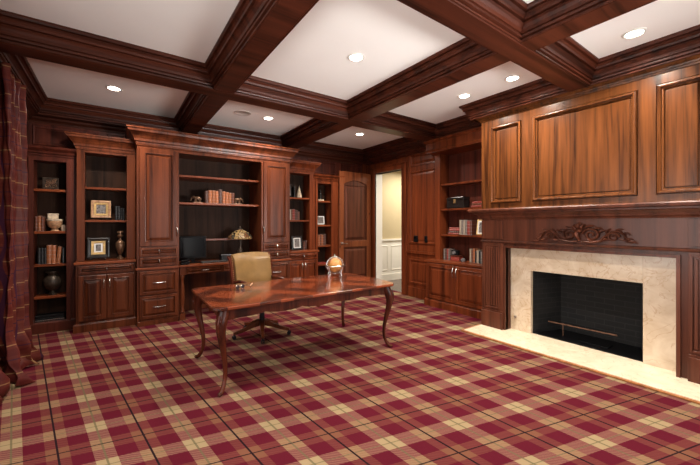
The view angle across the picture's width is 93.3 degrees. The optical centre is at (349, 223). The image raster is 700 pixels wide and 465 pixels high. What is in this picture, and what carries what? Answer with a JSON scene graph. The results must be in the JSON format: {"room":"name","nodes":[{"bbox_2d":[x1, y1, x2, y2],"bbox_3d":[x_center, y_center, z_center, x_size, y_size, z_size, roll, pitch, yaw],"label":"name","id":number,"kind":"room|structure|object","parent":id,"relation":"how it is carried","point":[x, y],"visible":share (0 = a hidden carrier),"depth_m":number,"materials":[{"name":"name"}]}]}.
{"room":"home office","nodes":[
{"label":"home office","id":0,"kind":"room"},
{"bbox_2d":[0,279,699,464],"bbox_3d":[2.202,1.525,4.203,10.540,0.050,8.900,0,0,-35],"label":"floor","id":1,"kind":"structure","parent":0,"point":[324,392],"depth_m":2.79,"materials":[{"name":"carpet"}]},
{"bbox_2d":[27,144,76,334],"bbox_3d":[-4.221,0.219,4.662,0.582,2.562,0.340,0,0,-35],"label":"bookcase","id":2,"kind":"object","parent":1,"relation":"on","point":[42,161],"visible":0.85,"depth_m":4.70,"materials":[{"name":"red wood"}]},
{"bbox_2d":[35,217,37,230],"bbox_3d":[-4.335,-0.002,4.580,0.030,0.200,0.161,0,0,-35],"label":"book","id":3,"kind":"object","parent":2,"relation":"on","point":[36,218],"visible":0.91,"depth_m":4.52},
{"bbox_2d":[38,248,40,263],"bbox_3d":[-4.311,0.443,4.597,0.030,0.220,0.161,0,0,-35],"label":"book","id":4,"kind":"object","parent":2,"relation":"on","point":[39,249],"visible":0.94,"depth_m":4.54,"materials":[{"name":"grey paper"}]},
{"bbox_2d":[38,216,42,230],"bbox_3d":[-4.308,-0.007,4.599,0.032,0.210,0.161,0,0,-35],"label":"book","id":5,"kind":"object","parent":2,"relation":"on","point":[39,217],"visible":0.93,"depth_m":4.54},
{"bbox_2d":[41,217,45,230],"bbox_3d":[-4.281,-0.002,4.618,0.030,0.200,0.161,0,0,-35],"label":"book","id":6,"kind":"object","parent":2,"relation":"on","point":[43,219],"visible":0.99,"depth_m":4.56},
{"bbox_2d":[41,247,45,263],"bbox_3d":[-4.285,0.441,4.616,0.030,0.225,0.161,0,0,-35],"label":"book","id":7,"kind":"object","parent":2,"relation":"on","point":[42,248],"visible":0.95,"depth_m":4.55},
{"bbox_2d":[44,248,46,263],"bbox_3d":[-4.260,0.443,4.633,0.026,0.220,0.161,0,0,-35],"label":"book","id":8,"kind":"object","parent":2,"relation":"on","point":[45,249],"visible":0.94,"depth_m":4.57,"materials":[{"name":"grey paper"}]},
{"bbox_2d":[47,244,52,263],"bbox_3d":[-4.228,0.423,4.656,0.048,0.260,0.161,0,0,-35],"label":"book","id":9,"kind":"object","parent":2,"relation":"on","point":[48,246],"visible":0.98,"depth_m":4.59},
{"bbox_2d":[42,177,58,189],"bbox_3d":[-4.251,-0.572,4.695,0.174,0.173,0.024,0,0,-35],"label":"carved plaque","id":10,"kind":"object","parent":2,"relation":"on","point":[47,183],"visible":0.95,"depth_m":4.69,"materials":[{"name":"brown metal"}]},
{"bbox_2d":[42,270,61,294],"bbox_3d":[-4.226,0.833,4.694,0.216,0.330,0.216,0,0,-35],"label":"vase","id":11,"kind":"object","parent":2,"relation":"on","point":[52,281],"visible":1,"depth_m":4.64,"materials":[{"name":"brown ceramic"}]},
{"bbox_2d":[51,245,56,263],"bbox_3d":[-4.189,0.425,4.684,0.045,0.255,0.161,0,0,-35],"label":"book","id":12,"kind":"object","parent":2,"relation":"on","point":[53,247],"visible":0.98,"depth_m":4.62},
{"bbox_2d":[46,219,62,230],"bbox_3d":[-4.202,0.014,4.706,0.184,0.168,0.184,0,0,-35],"label":"pedestal bowl","id":13,"kind":"object","parent":2,"relation":"on","point":[54,224],"visible":1,"depth_m":4.66,"materials":[{"name":"beige ceramic"}]},
{"bbox_2d":[47,213,58,218],"bbox_3d":[-4.215,-0.111,4.696,0.120,0.075,0.090,0,0,-35],"label":"trinket box","id":14,"kind":"object","parent":13,"relation":"on","point":[50,215],"visible":1,"depth_m":4.66,"materials":[{"name":"beige stone"}]},
{"bbox_2d":[56,246,62,262],"bbox_3d":[-4.144,0.434,4.716,0.061,0.238,0.161,0,0,-35],"label":"book","id":15,"kind":"object","parent":2,"relation":"on","point":[59,251],"visible":1,"depth_m":4.66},
{"bbox_2d":[61,225,65,230],"bbox_3d":[-4.104,0.056,4.738,0.060,0.085,0.059,0,0,-35],"label":"pot","id":16,"kind":"object","parent":2,"relation":"on","point":[63,227],"visible":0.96,"depth_m":4.72,"materials":[{"name":"beige ceramic"}]},
{"bbox_2d":[62,247,65,262],"bbox_3d":[-4.107,0.443,4.742,0.026,0.220,0.161,0,0,-35],"label":"book","id":17,"kind":"object","parent":2,"relation":"on","point":[63,248],"visible":1,"depth_m":4.68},
{"bbox_2d":[64,131,135,333],"bbox_3d":[-3.659,0.113,4.880,0.820,2.775,0.566,0,0,-35],"label":"bookcase","id":18,"kind":"object","parent":1,"relation":"on","point":[105,289],"visible":0.98,"depth_m":4.86,"materials":[{"name":"brown wood"}]},
{"bbox_2d":[91,200,110,219],"bbox_3d":[-3.735,-0.207,4.960,0.240,0.289,0.154,0,0,-35],"label":"picture frame","id":19,"kind":"object","parent":18,"relation":"on","point":[99,209],"visible":1,"depth_m":4.94,"materials":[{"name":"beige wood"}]},
{"bbox_2d":[98,206,103,211],"bbox_3d":[-3.724,-0.222,4.946,0.070,0.094,0.013,0,0,-35],"label":"photograph","id":20,"kind":"object","parent":19,"relation":"attached to","point":[100,208],"depth_m":4.94},
{"bbox_2d":[74,257,135,264],"bbox_3d":[-3.629,0.548,4.929,0.715,0.033,0.520,0,0,-35],"label":"countertop","id":21,"kind":"structure","parent":18,"relation":"on","point":[108,260],"depth_m":4.81,"materials":[{"name":"brown wood"}]},
{"bbox_2d":[87,237,109,259],"bbox_3d":[-3.724,0.365,4.894,0.270,0.329,0.154,0,0,-35],"label":"picture frame","id":22,"kind":"object","parent":21,"relation":"on","point":[98,248],"visible":1,"depth_m":4.88,"materials":[{"name":"black paint"}]},
{"bbox_2d":[96,244,100,250],"bbox_3d":[-3.715,0.350,4.882,0.060,0.094,0.013,0,0,-35],"label":"photograph","id":23,"kind":"object","parent":22,"relation":"attached to","point":[98,246],"depth_m":4.88},
{"bbox_2d":[115,231,124,258],"bbox_3d":[-3.516,0.315,5.059,0.124,0.430,0.124,0,0,-35],"label":"urn","id":24,"kind":"object","parent":21,"relation":"on","point":[120,244],"visible":1,"depth_m":5.03,"materials":[{"name":"brown metal"}]},
{"bbox_2d":[85,220,126,221],"bbox_3d":[-3.691,-0.043,5.011,0.500,0.033,0.255,0,0,-35],"label":"shelf","id":25,"kind":"object","parent":18,"relation":"attached to","point":[85,220],"depth_m":4.91,"materials":[{"name":"brown wood"}]},
{"bbox_2d":[85,187,126,191],"bbox_3d":[-3.691,-0.523,5.011,0.500,0.033,0.255,0,0,-35],"label":"shelf","id":26,"kind":"object","parent":18,"relation":"attached to","point":[87,189],"depth_m":5.00,"materials":[{"name":"brown wood"}]},
{"bbox_2d":[125,124,298,326],"bbox_3d":[-2.279,0.051,5.743,2.680,2.902,0.822,0,0,-35],"label":"wall unit","id":27,"kind":"object","parent":1,"relation":"on","point":[172,167],"depth_m":5.67,"materials":[{"name":"brown wood"}]},
{"bbox_2d":[139,293,177,319],"bbox_3d":[-2.865,1.232,4.962,0.500,0.335,0.032,0,0,-35],"label":"drawer","id":28,"kind":"object","parent":27,"relation":"in","point":[154,306],"depth_m":4.95,"materials":[{"name":"brown wood"}]},
{"bbox_2d":[139,269,177,295],"bbox_3d":[-2.865,0.873,4.962,0.500,0.345,0.032,0,0,-35],"label":"drawer","id":29,"kind":"object","parent":27,"relation":"in","point":[152,282],"depth_m":4.95,"materials":[{"name":"brown wood"}]},
{"bbox_2d":[139,256,177,266],"bbox_3d":[-2.865,0.560,4.962,0.500,0.130,0.032,0,0,-35],"label":"drawer","id":30,"kind":"object","parent":27,"relation":"in","point":[144,261],"depth_m":4.95,"materials":[{"name":"brown wood"}]},
{"bbox_2d":[139,247,177,256],"bbox_3d":[-2.865,0.415,4.962,0.500,0.130,0.032,0,0,-35],"label":"drawer","id":31,"kind":"object","parent":27,"relation":"in","point":[143,251],"depth_m":4.95,"materials":[{"name":"brown wood"}]},
{"bbox_2d":[179,259,189,264],"bbox_3d":[-2.627,0.599,5.248,0.100,0.089,0.122,0,0,43],"label":"telephone","id":32,"kind":"object","parent":27,"relation":"on","point":[187,262],"visible":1,"depth_m":5.22,"materials":[{"name":"black plastic"}]},
{"bbox_2d":[179,236,205,262],"bbox_3d":[-2.624,0.424,5.521,0.400,0.440,0.220,0,0,-21],"label":"computer monitor","id":33,"kind":"object","parent":27,"relation":"on","point":[192,247],"visible":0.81,"depth_m":5.51,"materials":[{"name":"black plastic"}]},
{"bbox_2d":[190,196,201,202],"bbox_3d":[-2.562,-0.411,5.504,0.178,0.118,0.080,0,0,-35],"label":"bookend","id":34,"kind":"object","parent":27,"relation":"on","point":[196,198],"visible":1,"depth_m":5.49,"materials":[{"name":"brown metal"}]},
{"bbox_2d":[186,265,221,273],"bbox_3d":[-2.352,0.740,5.363,0.540,0.100,0.032,0,0,-35],"label":"drawer","id":35,"kind":"object","parent":27,"relation":"in","point":[192,269],"depth_m":5.33,"materials":[{"name":"brown wood"}]},
{"bbox_2d":[203,191,208,202],"bbox_3d":[-2.436,-0.452,5.593,0.050,0.200,0.161,0,0,-35],"label":"book","id":36,"kind":"object","parent":27,"relation":"on","point":[205,193],"visible":0.95,"depth_m":5.53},
{"bbox_2d":[208,190,211,202],"bbox_3d":[-2.392,-0.460,5.624,0.050,0.215,0.161,0,0,-35],"label":"book","id":37,"kind":"object","parent":27,"relation":"on","point":[210,191],"visible":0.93,"depth_m":5.56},
{"bbox_2d":[135,258,290,270],"bbox_3d":[-2.298,0.662,5.771,2.460,0.035,0.690,0,0,-35],"label":"countertop","id":38,"kind":"structure","parent":27,"relation":"on","point":[215,263],"depth_m":5.30,"materials":[{"name":"brown wood"}]},
{"bbox_2d":[212,190,214,202],"bbox_3d":[-2.348,-0.460,5.655,0.048,0.215,0.161,0,0,-35],"label":"book","id":39,"kind":"object","parent":27,"relation":"on","point":[213,191],"visible":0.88,"depth_m":5.59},
{"bbox_2d":[200,260,227,262],"bbox_3d":[-2.295,0.630,5.577,0.420,0.025,0.130,0,0,-35],"label":"keyboard","id":40,"kind":"object","parent":27,"relation":"on","point":[211,261],"visible":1,"depth_m":5.54,"materials":[{"name":"black plastic"}]},
{"bbox_2d":[215,191,218,202],"bbox_3d":[-2.305,-0.457,5.685,0.050,0.210,0.161,0,0,-35],"label":"book","id":41,"kind":"object","parent":27,"relation":"on","point":[216,192],"visible":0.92,"depth_m":5.62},
{"bbox_2d":[179,202,257,207],"bbox_3d":[-2.350,-0.333,5.844,1.320,0.035,0.510,0,0,-35],"label":"shelf","id":42,"kind":"object","parent":27,"relation":"attached to","point":[181,204],"depth_m":5.80,"materials":[{"name":"brown wood"}]},
{"bbox_2d":[179,174,257,184],"bbox_3d":[-2.350,-0.772,5.844,1.320,0.035,0.510,0,0,-35],"label":"shelf","id":43,"kind":"object","parent":27,"relation":"attached to","point":[192,179],"depth_m":5.83,"materials":[{"name":"brown wood"}]},
{"bbox_2d":[217,189,221,203],"bbox_3d":[-2.257,-0.472,5.720,0.060,0.240,0.161,0,0,-35],"label":"book","id":44,"kind":"object","parent":27,"relation":"on","point":[219,190],"visible":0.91,"depth_m":5.65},
{"bbox_2d":[222,191,224,203],"bbox_3d":[-2.211,-0.457,5.752,0.045,0.210,0.161,0,0,-35],"label":"book","id":45,"kind":"object","parent":27,"relation":"on","point":[223,192],"visible":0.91,"depth_m":5.69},
{"bbox_2d":[219,253,231,260],"bbox_3d":[-2.207,0.587,5.866,0.188,0.115,0.168,0,0,-35],"label":"storage box","id":46,"kind":"object","parent":27,"relation":"on","point":[221,256],"visible":0.65,"depth_m":5.80,"materials":[{"name":"black plastic"}]},
{"bbox_2d":[223,265,229,270],"bbox_3d":[-1.896,0.740,5.688,0.540,0.100,0.032,0,0,-35],"label":"drawer","id":47,"kind":"object","parent":27,"relation":"in","point":[225,267],"depth_m":5.56,"materials":[{"name":"brown wood"}]},
{"bbox_2d":[225,192,228,203],"bbox_3d":[-2.169,-0.452,5.782,0.050,0.200,0.161,0,0,-35],"label":"book","id":48,"kind":"object","parent":27,"relation":"on","point":[226,193],"visible":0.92,"depth_m":5.72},
{"bbox_2d":[231,193,233,203],"bbox_3d":[-2.087,-0.447,5.840,0.045,0.190,0.161,0,0,-35],"label":"book","id":49,"kind":"object","parent":27,"relation":"on","point":[232,194],"visible":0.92,"depth_m":5.78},
{"bbox_2d":[234,198,242,203],"bbox_3d":[-1.992,-0.411,5.908,0.178,0.118,0.080,0,0,-35],"label":"bookend","id":50,"kind":"object","parent":27,"relation":"on","point":[236,200],"visible":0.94,"depth_m":5.88,"materials":[{"name":"brown metal"}]},
{"bbox_2d":[228,226,252,252],"bbox_3d":[-1.976,0.343,5.956,0.430,0.602,0.430,0,0,-35],"label":"table lamp","id":51,"kind":"object","parent":27,"relation":"on","point":[239,234],"visible":0.72,"depth_m":5.85,"materials":[{"name":"glass"}]},
{"bbox_2d":[263,243,288,250],"bbox_3d":[-1.340,0.415,6.045,0.500,0.130,0.032,0,0,-35],"label":"drawer","id":52,"kind":"object","parent":27,"relation":"in","point":[266,246],"depth_m":6.03,"materials":[{"name":"brown wood"}]},
{"bbox_2d":[267,250,288,257],"bbox_3d":[-1.340,0.560,6.045,0.500,0.130,0.032,0,0,-35],"label":"drawer","id":53,"kind":"object","parent":27,"relation":"in","point":[273,253],"depth_m":6.07,"materials":[{"name":"brown wood"}]},
{"bbox_2d":[272,261,288,279],"bbox_3d":[-1.340,0.873,6.045,0.500,0.345,0.032,0,0,-35],"label":"drawer","id":54,"kind":"object","parent":27,"relation":"in","point":[281,268],"depth_m":6.09,"materials":[{"name":"brown wood"}]},
{"bbox_2d":[227,252,290,343],"bbox_3d":[-1.224,0.949,4.518,0.726,1.098,0.761,0,0,38],"label":"office chair","id":55,"kind":"object","parent":1,"relation":"on","point":[244,267],"visible":0.71,"depth_m":4.51,"materials":[{"name":"beige leather"}]},
{"bbox_2d":[191,273,393,396],"bbox_3d":[-0.589,1.111,3.875,2.150,0.777,1.100,0,0,-35],"label":"writing desk","id":56,"kind":"object","parent":1,"relation":"on","point":[227,302],"visible":1,"depth_m":3.54,"materials":[{"name":"red wood"}]},
{"bbox_2d":[235,284,251,289],"bbox_3d":[-1.173,0.700,3.656,0.143,0.049,0.134,0,0,35],"label":"eyeglasses","id":57,"kind":"object","parent":56,"relation":"on","point":[242,285],"visible":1,"depth_m":3.68,"materials":[{"name":"silver metal"}]},
{"bbox_2d":[325,255,344,276],"bbox_3d":[-0.210,0.574,4.611,0.285,0.296,0.285,0,0,-10],"label":"desk globe","id":58,"kind":"object","parent":56,"relation":"on","point":[334,265],"visible":1,"depth_m":4.55,"materials":[{"name":"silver metal"}]},
{"bbox_2d":[290,159,320,277],"bbox_3d":[-1.010,0.113,6.762,0.820,2.775,0.566,0,0,-35],"label":"tall cabinet","id":59,"kind":"object","parent":1,"relation":"on","point":[303,263],"visible":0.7,"depth_m":6.87,"materials":[{"name":"red wood"}]},
{"bbox_2d":[292,186,294,196],"bbox_3d":[-1.165,-0.652,6.766,0.030,0.220,0.161,0,0,-35],"label":"book","id":60,"kind":"object","parent":59,"relation":"on","point":[293,187],"visible":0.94,"depth_m":6.71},
{"bbox_2d":[296,188,301,197],"bbox_3d":[-1.057,-0.664,6.855,0.124,0.245,0.121,0,0,-35],"label":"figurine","id":61,"kind":"object","parent":59,"relation":"on","point":[298,195],"visible":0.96,"depth_m":6.82,"materials":[{"name":"beige ceramic"}]},
{"bbox_2d":[290,220,308,221],"bbox_3d":[-1.123,-0.064,6.836,0.500,0.033,0.255,0,0,-35],"label":"shelf","id":62,"kind":"object","parent":59,"relation":"attached to","point":[290,220],"depth_m":6.75,"materials":[{"name":"brown wood"}]},
{"bbox_2d":[290,197,308,199],"bbox_3d":[-1.123,-0.523,6.836,0.500,0.033,0.255,0,0,-35],"label":"shelf","id":63,"kind":"object","parent":59,"relation":"attached to","point":[291,198],"depth_m":6.84,"materials":[{"name":"brown wood"}]},
{"bbox_2d":[290,249,318,252],"bbox_3d":[-1.066,0.548,6.751,0.715,0.033,0.520,0,0,-35],"label":"countertop","id":64,"kind":"structure","parent":59,"relation":"on","point":[308,250],"depth_m":6.64,"materials":[{"name":"brown wood"}]},
{"bbox_2d":[291,236,302,249],"bbox_3d":[-1.095,0.386,6.754,0.240,0.290,0.110,0,0,-35],"label":"picture frame","id":65,"kind":"object","parent":64,"relation":"on","point":[296,241],"visible":0.99,"depth_m":6.72,"materials":[{"name":"black paint"}]},
{"bbox_2d":[294,239,299,246],"bbox_3d":[-1.077,0.385,6.728,0.110,0.163,0.021,0,0,-35],"label":"photograph","id":66,"kind":"object","parent":65,"relation":"attached to","point":[296,241],"depth_m":6.73},
{"bbox_2d":[313,173,344,274],"bbox_3d":[-0.537,0.219,7.280,0.780,2.562,0.340,0,0,-35],"label":"bookcase","id":67,"kind":"object","parent":1,"relation":"on","point":[328,185],"visible":0.5,"depth_m":7.31,"materials":[{"name":"red wood"}]},
{"bbox_2d":[318,190,323,200],"bbox_3d":[-0.649,-0.622,7.231,0.140,0.240,0.110,0,0,-35],"label":"figurine","id":68,"kind":"object","parent":67,"relation":"on","point":[320,198],"visible":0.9,"depth_m":7.20,"materials":[{"name":"beige stone"}]},
{"bbox_2d":[318,216,324,224],"bbox_3d":[-0.660,-0.082,7.246,0.200,0.201,0.111,0,0,-35],"label":"picture frame","id":69,"kind":"object","parent":67,"relation":"on","point":[321,219],"visible":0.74,"depth_m":7.22,"materials":[{"name":"silver metal"}]},
{"bbox_2d":[318,217,323,222],"bbox_3d":[-0.639,-0.083,7.216,0.136,0.139,0.018,0,0,-35],"label":"photograph","id":70,"kind":"object","parent":69,"relation":"attached to","point":[320,219],"depth_m":7.22},
{"bbox_2d":[424,126,481,318],"bbox_3d":[1.968,-0.015,5.752,0.566,3.030,1.365,0,0,-35],"label":"bookcase","id":71,"kind":"object","parent":1,"relation":"on","point":[453,286],"visible":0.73,"depth_m":5.90,"materials":[{"name":"red wood"}]},
{"bbox_2d":[425,259,481,267],"bbox_3d":[1.992,0.680,5.759,0.520,0.040,1.350,0,0,-35],"label":"countertop","id":72,"kind":"structure","parent":71,"relation":"on","point":[467,263],"depth_m":5.67,"materials":[{"name":"brown wood"}]},
{"bbox_2d":[448,249,454,259],"bbox_3d":[1.862,0.558,6.070,0.161,0.200,0.030,0,0,-35],"label":"book","id":73,"kind":"object","parent":72,"relation":"on","point":[449,250],"visible":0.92,"depth_m":6.03,"materials":[{"name":"grey paper"}]},
{"bbox_2d":[450,255,462,260],"bbox_3d":[1.919,0.611,5.947,0.128,0.095,0.188,0,0,-35],"label":"box","id":74,"kind":"object","parent":72,"relation":"on","point":[453,257],"visible":0.91,"depth_m":5.90,"materials":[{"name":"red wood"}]},
{"bbox_2d":[451,250,459,254],"bbox_3d":[1.893,0.516,5.959,0.110,0.090,0.130,0,0,-35],"label":"ornament","id":75,"kind":"object","parent":74,"relation":"on","point":[453,252],"visible":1,"depth_m":5.92,"materials":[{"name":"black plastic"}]},
{"bbox_2d":[473,248,479,262],"bbox_3d":[2.160,0.538,5.650,0.161,0.240,0.035,0,0,-35],"label":"book","id":76,"kind":"object","parent":72,"relation":"on","point":[474,249],"visible":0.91,"depth_m":5.61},
{"bbox_2d":[446,196,469,208],"bbox_3d":[1.946,-0.382,5.971,0.181,0.200,0.392,0,0,-31],"label":"chest","id":77,"kind":"object","parent":71,"relation":"on","point":[453,202],"visible":0.97,"depth_m":5.86,"materials":[{"name":"black paint"}]},
{"bbox_2d":[441,234,481,237],"bbox_3d":[2.117,0.207,5.756,0.240,0.035,1.140,0,0,-35],"label":"shelf","id":78,"kind":"object","parent":71,"relation":"attached to","point":[442,235],"depth_m":5.92,"materials":[{"name":"red wood"}]},
{"bbox_2d":[441,207,481,210],"bbox_3d":[2.117,-0.263,5.756,0.240,0.035,1.140,0,0,-35],"label":"shelf","id":79,"kind":"object","parent":71,"relation":"attached to","point":[442,208],"depth_m":5.92,"materials":[{"name":"red wood"}]},
{"bbox_2d":[441,179,481,186],"bbox_3d":[2.117,-0.723,5.756,0.240,0.035,1.140,0,0,-35],"label":"shelf","id":80,"kind":"object","parent":71,"relation":"attached to","point":[471,183],"depth_m":5.90,"materials":[{"name":"red wood"}]},
{"bbox_2d":[461,220,462,234],"bbox_3d":[2.026,0.058,5.840,0.161,0.260,0.038,0,0,-35],"label":"book","id":81,"kind":"object","parent":71,"relation":"on","point":[461,220],"visible":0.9,"depth_m":5.79,"materials":[{"name":"paper"}]},
{"bbox_2d":[463,220,464,234],"bbox_3d":[2.049,0.058,5.807,0.161,0.260,0.038,0,0,-35],"label":"book","id":82,"kind":"object","parent":71,"relation":"on","point":[463,220],"visible":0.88,"depth_m":5.76,"materials":[{"name":"paper"}]},
{"bbox_2d":[465,220,466,234],"bbox_3d":[2.072,0.058,5.775,0.161,0.260,0.036,0,0,-35],"label":"book","id":83,"kind":"object","parent":71,"relation":"on","point":[465,220],"visible":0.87,"depth_m":5.73,"materials":[{"name":"grey paper"}]},
{"bbox_2d":[467,220,469,234],"bbox_3d":[2.098,0.063,5.739,0.161,0.250,0.050,0,0,-35],"label":"book","id":84,"kind":"object","parent":71,"relation":"on","point":[468,221],"visible":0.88,"depth_m":5.69,"materials":[{"name":"red paper"}]},
{"bbox_2d":[470,220,476,234],"bbox_3d":[2.125,0.063,5.700,0.161,0.250,0.040,0,0,-35],"label":"book","id":85,"kind":"object","parent":71,"relation":"on","point":[473,223],"visible":0.98,"depth_m":5.67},
{"bbox_2d":[476,220,481,234],"bbox_3d":[2.235,0.059,5.553,0.111,0.260,0.200,0,0,-30],"label":"picture frame","id":86,"kind":"object","parent":71,"relation":"on","point":[479,222],"visible":0.44,"depth_m":5.58,"materials":[{"name":"gold metal"}]},
{"bbox_2d":[479,222,481,232],"bbox_3d":[2.206,0.058,5.536,0.023,0.173,0.110,0,0,-30],"label":"photograph","id":87,"kind":"object","parent":86,"relation":"attached to","point":[480,223],"depth_m":5.56},
{"bbox_2d":[461,200,699,404],"bbox_3d":[2.767,0.643,3.979,1.220,1.716,2.710,0,0,-35],"label":"fireplace","id":88,"kind":"object","parent":1,"relation":"on","point":[611,290],"visible":1,"depth_m":3.91,"materials":[{"name":"brown wood"}]},
{"bbox_2d":[0,0,699,148],"bbox_3d":[0.555,-1.800,2.922,6.570,0.100,8.920,0,0,-35],"label":"ceiling","id":89,"kind":"structure","parent":0,"point":[392,36],"depth_m":3.24,"materials":[{"name":"paint"}]},
{"bbox_2d":[105,85,121,90],"bbox_3d":[-3.038,-1.744,4.257,0.180,0.009,0.180,0,0,-35],"label":"recessed light","id":90,"kind":"object","parent":89,"relation":"in","point":[110,87],"visible":1,"depth_m":4.25,"materials":[{"name":"white paint"}]},
{"bbox_2d":[0,42,432,140],"bbox_3d":[-0.811,-1.640,4.429,5.890,0.220,0.220,0,0,-35],"label":"ceiling beam","id":91,"kind":"structure","parent":89,"relation":"attached to","point":[4,47],"depth_m":3.65,"materials":[{"name":"brown wood"}]},
{"bbox_2d":[234,110,250,115],"bbox_3d":[-1.693,-1.745,5.213,0.256,0.008,0.256,0,0,-35],"label":"ceiling speaker","id":92,"kind":"object","parent":89,"relation":"attached to","point":[238,112],"visible":1,"depth_m":5.21,"materials":[{"name":"grey"}]},
{"bbox_2d":[183,0,315,133],"bbox_3d":[-0.316,-1.641,2.214,0.210,0.217,8.575,0,0,-35],"label":"ceiling beam","id":93,"kind":"structure","parent":89,"relation":"attached to","point":[286,13],"depth_m":2.92,"materials":[{"name":"brown wood"}]},
{"bbox_2d":[263,116,273,119],"bbox_3d":[-1.351,-1.744,5.456,0.180,0.009,0.180,0,0,-35],"label":"recessed light","id":94,"kind":"object","parent":89,"relation":"in","point":[265,117],"visible":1,"depth_m":5.46,"materials":[{"name":"white paint"}]},
{"bbox_2d":[347,53,363,61],"bbox_3d":[0.063,-1.744,3.467,0.180,0.009,0.180,0,0,-35],"label":"recessed light","id":95,"kind":"object","parent":89,"relation":"in","point":[354,57],"visible":1,"depth_m":3.46,"materials":[{"name":"white paint"}]},
{"bbox_2d":[457,93,470,98],"bbox_3d":[1.558,-1.744,4.506,0.180,0.009,0.180,0,0,-35],"label":"recessed light","id":96,"kind":"object","parent":89,"relation":"in","point":[464,95],"visible":1,"depth_m":4.49,"materials":[{"name":"white paint"}]},
{"bbox_2d":[288,0,653,148],"bbox_3d":[1.220,-1.641,3.306,0.220,0.217,8.575,0,0,-35],"label":"ceiling beam","id":97,"kind":"structure","parent":89,"relation":"attached to","point":[615,8],"depth_m":3.10,"materials":[{"name":"brown wood"}]},
{"bbox_2d":[401,0,588,91],"bbox_3d":[0.430,-1.640,2.208,5.340,0.220,0.200,0,0,-35],"label":"ceiling beam","id":98,"kind":"structure","parent":89,"relation":"attached to","point":[447,12],"depth_m":2.73,"materials":[{"name":"brown wood"}]},
{"bbox_2d":[504,75,520,81],"bbox_3d":[1.946,-1.744,3.960,0.180,0.009,0.180,0,0,-35],"label":"recessed light","id":99,"kind":"object","parent":89,"relation":"in","point":[510,78],"visible":1,"depth_m":3.96,"materials":[{"name":"white paint"}]},
{"bbox_2d":[622,27,647,38],"bbox_3d":[2.606,-1.744,3.030,0.180,0.009,0.180,0,0,-35],"label":"recessed light","id":100,"kind":"object","parent":89,"relation":"in","point":[637,32],"visible":1,"depth_m":3.03,"materials":[{"name":"white paint"}]},
{"bbox_2d":[381,171,400,238],"bbox_3d":[2.118,0.000,9.664,4.350,3.000,0.100,0,0,-35],"label":"wall","id":101,"kind":"structure","parent":0,"point":[391,182],"depth_m":8.89,"materials":[{"name":"paint"}]},
{"bbox_2d":[382,239,400,280],"bbox_3d":[2.112,0.950,9.568,4.070,1.100,0.050,0,0,-35],"label":"wainscot","id":102,"kind":"structure","parent":101,"relation":"attached to","point":[391,248],"depth_m":8.85,"materials":[{"name":"white paint"}]},
{"bbox_2d":[366,131,462,276],"bbox_3d":[3.045,-0.125,4.692,0.340,3.250,8.720,0,0,-35],"label":"wall","id":103,"kind":"structure","parent":0,"point":[403,159],"depth_m":7.89,"materials":[{"name":"red wood"}]},
{"bbox_2d":[339,171,370,276],"bbox_3d":[0.141,0.155,7.580,0.930,2.678,0.109,0,0,-38],"label":"door","id":104,"kind":"structure","parent":103,"relation":"in","point":[354,188],"depth_m":7.58,"materials":[{"name":"brown wood"}]},
{"bbox_2d":[371,161,406,294],"bbox_3d":[0.936,0.090,7.487,0.240,2.820,1.180,0,0,-35],"label":"door frame","id":105,"kind":"structure","parent":103,"relation":"attached to","point":[402,166],"depth_m":7.80,"materials":[{"name":"red wood"}]},
{"bbox_2d":[406,152,434,299],"bbox_3d":[1.436,0.000,6.619,0.050,3.000,0.805,0,0,-35],"label":"panelling","id":106,"kind":"object","parent":103,"relation":"attached to","point":[420,166],"visible":0.73,"depth_m":6.65,"materials":[{"name":"red wood"}]},
{"bbox_2d":[482,63,699,208],"bbox_3d":[2.963,-0.883,4.121,0.854,1.334,2.405,0,0,-35],"label":"wall","id":107,"kind":"structure","parent":0,"point":[638,141],"depth_m":3.67,"materials":[{"name":"brown wood"}]},
{"bbox_2d":[0,0,699,165],"bbox_3d":[0.433,-1.590,2.835,6.070,0.320,8.720,0,0,-35],"label":"crown molding","id":108,"kind":"structure","parent":107,"relation":"attached to","point":[248,16],"depth_m":3.51,"materials":[{"name":"brown wood"}]},
{"bbox_2d":[474,54,699,123],"bbox_3d":[2.942,-1.617,4.103,0.910,0.265,2.580,0,0,-35],"label":"trim","id":109,"kind":"structure","parent":107,"relation":"attached to","point":[695,59],"depth_m":3.63,"materials":[{"name":"brown wood"}]},
{"bbox_3d":[-2.122,-0.125,6.429,6.270,3.250,0.100,0,0,-35],"label":"wall","id":110,"kind":"structure","parent":0,"visible":0},
{"bbox_2d":[26,122,361,175],"bbox_3d":[-2.080,-1.225,6.370,6.070,0.450,0.045,0,0,-35],"label":"panelling","id":111,"kind":"object","parent":110,"relation":"attached to","point":[37,133],"visible":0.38,"depth_m":4.87,"materials":[{"name":"red wood"}]},
{"bbox_3d":[-2.053,-0.125,1.007,0.100,3.250,8.820,0,0,-35],"label":"wall","id":112,"kind":"structure","parent":0,"visible":0},
{"bbox_3d":[-3.260,-1.500,2.968,0.205,0.070,2.015,0,0,-35],"label":"curtain rod","id":113,"kind":"object","parent":112,"relation":"attached to","visible":0},
{"bbox_2d":[0,367,10,404],"bbox_3d":[-2.913,0.006,2.615,0.266,2.972,0.854,0,0,-35],"label":"curtain","id":114,"kind":"object","parent":113,"relation":"hanging from","point":[5,386],"visible":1,"depth_m":2.83,"materials":[{"name":"fabric"}]},
{"bbox_2d":[0,61,43,385],"bbox_3d":[-3.312,0.006,3.320,0.302,2.974,0.865,0,0,-38],"label":"curtain","id":115,"kind":"object","parent":113,"relation":"hanging from","point":[18,351],"visible":1,"depth_m":3.25,"materials":[{"name":"fabric"}]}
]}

